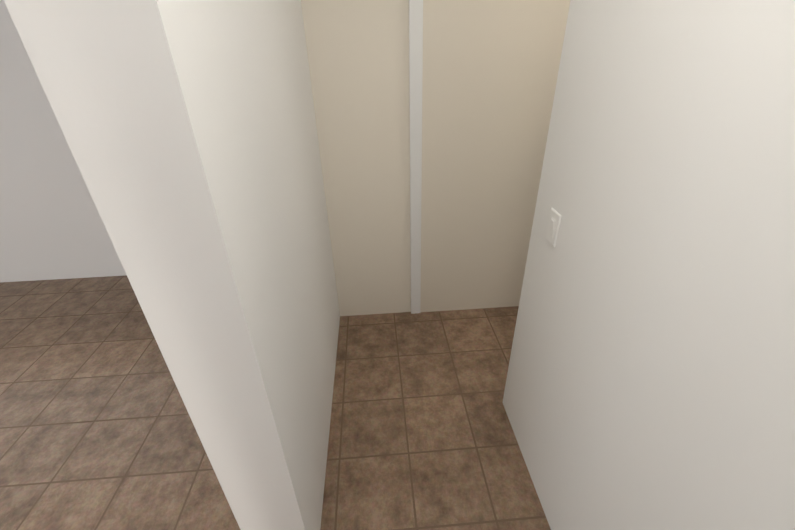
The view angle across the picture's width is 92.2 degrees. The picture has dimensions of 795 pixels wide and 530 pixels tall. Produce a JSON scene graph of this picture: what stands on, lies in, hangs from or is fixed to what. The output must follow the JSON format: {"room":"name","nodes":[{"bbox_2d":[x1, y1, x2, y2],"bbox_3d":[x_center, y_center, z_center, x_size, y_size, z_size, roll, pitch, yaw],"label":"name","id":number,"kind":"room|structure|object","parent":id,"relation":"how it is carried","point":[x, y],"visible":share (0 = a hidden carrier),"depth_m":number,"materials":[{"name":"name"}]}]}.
{"room":"hallway","nodes":[
{"label":"hallway","id":0,"kind":"room"},
{"bbox_2d":[0,0,125,281],"bbox_3d":[-3.686,-1.060,2.544,6.000,2.750,0.150,-3,30,-3],"label":"wall","id":1,"kind":"structure","parent":0,"point":[52,226],"depth_m":2.86,"materials":[{"name":"white paint"}]},
{"bbox_2d":[4,0,339,529],"bbox_3d":[-0.450,-0.300,1.095,0.220,2.750,3.880,-3,30,-3],"label":"wall","id":2,"kind":"structure","parent":0,"point":[189,129],"depth_m":0.82,"materials":[{"name":"white paint"}]},
{"bbox_2d":[0,275,550,529],"bbox_3d":[-1.775,2.036,-0.018,9.200,0.100,7.950,-3,30,-3],"label":"floor","id":3,"kind":"structure","parent":0,"point":[98,431],"depth_m":1.93,"materials":[{"name":"tile"}]},
{"bbox_2d":[301,0,410,315],"bbox_3d":[1.005,-0.946,2.134,2.900,2.750,0.150,-3,30,-3],"label":"wall","id":4,"kind":"structure","parent":0,"point":[358,54],"depth_m":2.10,"materials":[{"name":"beige paint"}]},
{"bbox_2d":[409,0,569,313],"bbox_3d":[0.552,-0.609,2.192,0.965,2.130,0.022,-3,30,-3],"label":"door","id":5,"kind":"structure","parent":4,"relation":"attached to","point":[483,75],"depth_m":2.13,"materials":[{"name":"beige paint"}]},
{"bbox_2d":[503,0,794,529],"bbox_3d":[1.597,0.022,0.450,2.000,2.750,2.150,-3,30,-3],"label":"wall","id":6,"kind":"structure","parent":0,"point":[650,382],"depth_m":0.82,"materials":[{"name":"white paint"}]},
{"bbox_2d":[546,208,561,246],"bbox_3d":[0.535,-0.129,1.323,0.010,0.116,0.072,-3,30,-3],"label":"light switch","id":7,"kind":"object","parent":6,"relation":"attached to","point":[553,226],"visible":1,"depth_m":1.31,"materials":[{"name":"white plastic"}]}
]}

